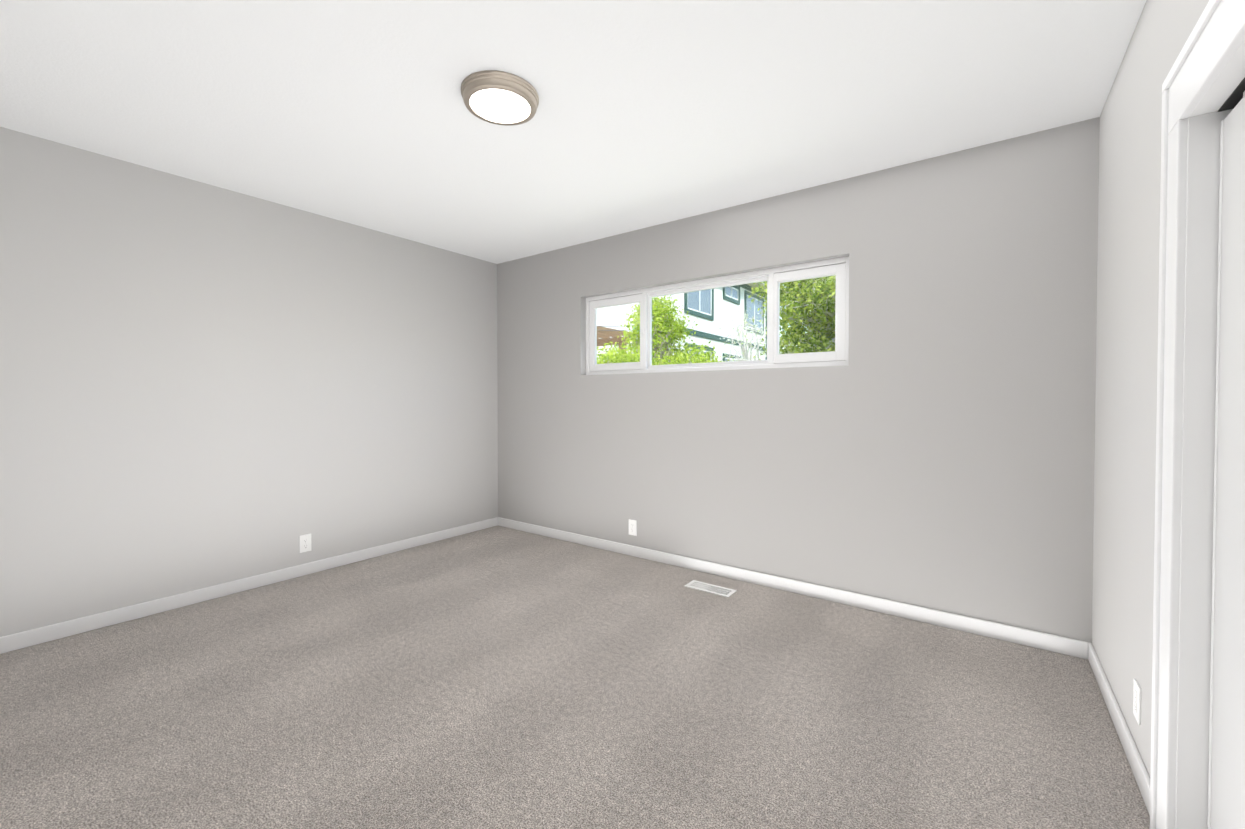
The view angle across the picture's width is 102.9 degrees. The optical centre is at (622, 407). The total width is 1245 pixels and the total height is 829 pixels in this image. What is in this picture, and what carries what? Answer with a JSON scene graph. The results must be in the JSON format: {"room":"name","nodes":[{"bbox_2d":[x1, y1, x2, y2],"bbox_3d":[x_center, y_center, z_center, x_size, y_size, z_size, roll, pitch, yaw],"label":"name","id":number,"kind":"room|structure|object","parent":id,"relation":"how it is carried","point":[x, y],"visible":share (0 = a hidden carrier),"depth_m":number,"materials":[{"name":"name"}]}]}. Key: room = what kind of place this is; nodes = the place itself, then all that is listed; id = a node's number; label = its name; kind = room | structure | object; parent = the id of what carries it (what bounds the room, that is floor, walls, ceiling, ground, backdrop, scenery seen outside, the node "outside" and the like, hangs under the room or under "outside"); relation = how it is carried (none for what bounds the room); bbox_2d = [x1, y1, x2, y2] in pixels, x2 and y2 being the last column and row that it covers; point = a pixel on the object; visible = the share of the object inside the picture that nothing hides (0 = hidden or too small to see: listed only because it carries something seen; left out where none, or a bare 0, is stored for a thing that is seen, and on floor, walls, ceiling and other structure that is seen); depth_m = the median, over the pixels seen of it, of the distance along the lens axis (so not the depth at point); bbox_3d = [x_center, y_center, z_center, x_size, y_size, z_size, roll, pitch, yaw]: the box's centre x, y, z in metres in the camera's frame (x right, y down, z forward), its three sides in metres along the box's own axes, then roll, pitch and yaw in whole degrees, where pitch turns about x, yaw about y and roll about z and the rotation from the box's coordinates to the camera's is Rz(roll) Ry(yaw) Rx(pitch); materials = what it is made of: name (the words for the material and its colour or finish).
{"room":"empty bedroom","nodes":[
{"label":"empty bedroom","id":0,"kind":"room"},
{"bbox_2d":[0,127,497,636],"bbox_3d":[-2.322,-0.089,3.200,0.160,2.440,4.010,1,1,36],"label":"wall","id":1,"kind":"structure","parent":0,"point":[202,385],"depth_m":2.91,"materials":[{"name":"paint"}]},
{"bbox_2d":[0,518,495,653],"bbox_3d":[-2.250,1.092,3.166,0.017,0.078,3.630,1,1,36],"label":"baseboard","id":2,"kind":"structure","parent":1,"relation":"attached to","point":[32,637],"depth_m":2.91,"materials":[{"name":"white wood"}]},
{"bbox_2d":[299,534,310,552],"bbox_3d":[-2.131,0.915,3.337,0.007,0.116,0.072,1,1,36],"label":"outlet","id":3,"kind":"object","parent":1,"relation":"attached to","point":[304,543],"visible":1,"depth_m":3.33,"materials":[{"name":"white plastic"}]},
{"bbox_2d":[0,0,1145,263],"bbox_3d":[-0.307,-1.336,1.707,5.152,0.100,4.010,1,1,36],"label":"ceiling","id":4,"kind":"structure","parent":0,"point":[648,112],"depth_m":2.05,"materials":[{"name":"white paint"}]},
{"bbox_2d":[461,70,538,125],"bbox_3d":[-0.505,-1.264,2.057,0.314,0.056,0.314,1,1,36],"label":"flush-mount light","id":5,"kind":"object","parent":4,"relation":"attached to","point":[499,98],"visible":1,"depth_m":2.00,"materials":[{"name":"white glass"}]},
{"bbox_2d":[0,526,1149,828],"bbox_3d":[-0.307,1.179,1.746,5.152,0.050,4.010,1,1,36],"label":"floor","id":6,"kind":"structure","parent":0,"point":[498,678],"depth_m":1.87,"materials":[{"name":"carpet"}]},
{"bbox_2d":[684,580,736,597],"bbox_3d":[0.546,1.129,3.091,0.300,0.006,0.125,1,1,36],"label":"air vent register","id":7,"kind":"object","parent":6,"relation":"on","point":[712,589],"visible":1,"depth_m":3.08,"materials":[{"name":"white metal"}]},
{"bbox_2d":[497,117,1099,642],"bbox_3d":[0.591,-0.093,3.454,4.242,2.440,0.160,1,1,36],"label":"wall","id":8,"kind":"structure","parent":0,"point":[931,445],"depth_m":2.75,"materials":[{"name":"grey paint"}]},
{"bbox_2d":[629,519,636,535],"bbox_3d":[0.076,0.908,3.744,0.072,0.116,0.007,1,1,36],"label":"outlet","id":9,"kind":"object","parent":8,"relation":"attached to","point":[632,527],"visible":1,"depth_m":3.74,"materials":[{"name":"white plastic"}]},
{"bbox_2d":[586,256,848,374],"bbox_3d":[0.532,-0.568,3.508,2.022,0.638,0.085,1,1,36],"label":"sliding window","id":10,"kind":"structure","parent":8,"relation":"in","point":[774,278],"depth_m":3.29,"materials":[{"name":"white plastic"}]},
{"bbox_2d":[496,517,1079,657],"bbox_3d":[0.475,1.088,3.450,4.082,0.078,0.013,1,1,36],"label":"baseboard","id":11,"kind":"structure","parent":8,"relation":"attached to","point":[1008,633],"depth_m":2.88,"materials":[{"name":"white wood"}]},
{"bbox_2d":[1092,0,1208,776],"bbox_3d":[1.054,-0.049,0.631,0.160,2.440,3.850,1,1,36],"label":"wall","id":12,"kind":"structure","parent":0,"point":[1126,348],"depth_m":1.69,"materials":[{"name":"grey paint"}]},
{"bbox_2d":[1080,641,1149,814],"bbox_3d":[1.780,1.114,1.792,0.017,0.078,1.090,1,1,36],"label":"baseboard","id":13,"kind":"structure","parent":12,"relation":"attached to","point":[1087,651],"depth_m":1.72,"materials":[{"name":"white wood"}]},
{"bbox_2d":[1133,678,1140,724],"bbox_3d":[1.628,0.931,1.571,0.007,0.116,0.072,1,1,36],"label":"outlet","id":14,"kind":"object","parent":12,"relation":"attached to","point":[1137,701],"visible":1,"depth_m":1.56,"materials":[{"name":"white plastic"}]},
{"bbox_2d":[1150,0,1244,828],"bbox_3d":[0.795,0.162,0.436,0.025,2.025,2.237,1,1,36],"label":"trim","id":15,"kind":"structure","parent":12,"relation":"attached to","point":[1215,39],"depth_m":1.26,"materials":[{"name":"white wood"}]},
{"bbox_2d":[1175,39,1244,828],"bbox_3d":[0.869,0.213,0.383,0.162,1.924,2.039,1,1,36],"label":"door frame","id":16,"kind":"structure","parent":12,"relation":"attached to","point":[1205,118],"depth_m":1.22,"materials":[{"name":"white wood"}]},
{"bbox_2d":[1208,91,1244,828],"bbox_3d":[1.139,0.227,0.770,0.037,1.856,1.047,1,1,36],"label":"closet door","id":17,"kind":"structure","parent":12,"relation":"in","point":[1226,793],"depth_m":1.13,"materials":[{"name":"white wood"}]},
{"bbox_2d":[1217,78,1244,111],"bbox_3d":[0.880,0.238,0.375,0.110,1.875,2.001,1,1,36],"label":"track rail","id":18,"kind":"object","parent":12,"relation":"attached to","point":[1235,97],"visible":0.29,"depth_m":1.14,"materials":[{"name":"black metal"}]},
{"label":"outside","id":19,"kind":"structure","parent":0,"visible":0},
{"bbox_3d":[15.641,1.247,27.638,80.000,0.200,56.590,1,1,36],"label":"ground","id":20,"kind":"structure","parent":19,"visible":0},
{"bbox_2d":[597,326,631,354],"bbox_3d":[-1.553,-0.249,12.546,3.000,3.265,2.100,1,1,36],"label":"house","id":21,"kind":"structure","parent":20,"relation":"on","point":[606,339],"depth_m":12.42,"materials":[{"name":"brown wood"}]},
{"bbox_2d":[597,339,672,364],"bbox_3d":[-0.087,0.255,6.958,1.497,2.441,1.449,1,1,36],"label":"bush","id":22,"kind":"object","parent":20,"relation":"on","point":[619,355],"depth_m":6.68,"materials":[{"name":"green plant"}]},
{"bbox_2d":[609,295,699,364],"bbox_3d":[0.576,-0.398,8.850,1.636,3.693,1.637,1,1,36],"label":"tree","id":23,"kind":"object","parent":20,"relation":"on","point":[672,336],"depth_m":8.65,"materials":[{"name":"green plant"}]},
{"bbox_2d":[597,281,782,361],"bbox_3d":[0.345,-1.514,17.188,8.000,5.650,7.850,1,1,36],"label":"house","id":24,"kind":"structure","parent":20,"relation":"on","point":[715,300],"depth_m":14.38,"materials":[{"name":"white paint"}]},
{"bbox_2d":[660,341,733,364],"bbox_3d":[1.134,0.185,7.965,1.415,2.564,1.528,1,1,36],"label":"bush","id":25,"kind":"object","parent":20,"relation":"on","point":[697,358],"depth_m":7.71,"materials":[{"name":"green plant"}]},
{"bbox_2d":[718,310,790,361],"bbox_3d":[2.104,-0.065,8.090,1.289,3.049,1.405,1,1,36],"label":"tree","id":26,"kind":"object","parent":20,"relation":"on","point":[744,353],"depth_m":7.98,"materials":[{"name":"grey plant"}]},
{"bbox_2d":[748,275,835,359],"bbox_3d":[4.337,-1.342,9.368,4.263,5.551,4.078,1,1,36],"label":"tree","id":27,"kind":"object","parent":20,"relation":"on","point":[791,313],"depth_m":8.89,"materials":[{"name":"green plant"}]},
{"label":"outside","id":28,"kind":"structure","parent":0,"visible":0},
{"bbox_2d":[600,325,632,330],"bbox_3d":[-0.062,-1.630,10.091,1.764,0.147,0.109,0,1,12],"label":"house roof","id":29,"kind":"structure","parent":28,"point":[613,330],"depth_m":10.12,"materials":[{"name":"grey"}]}
]}

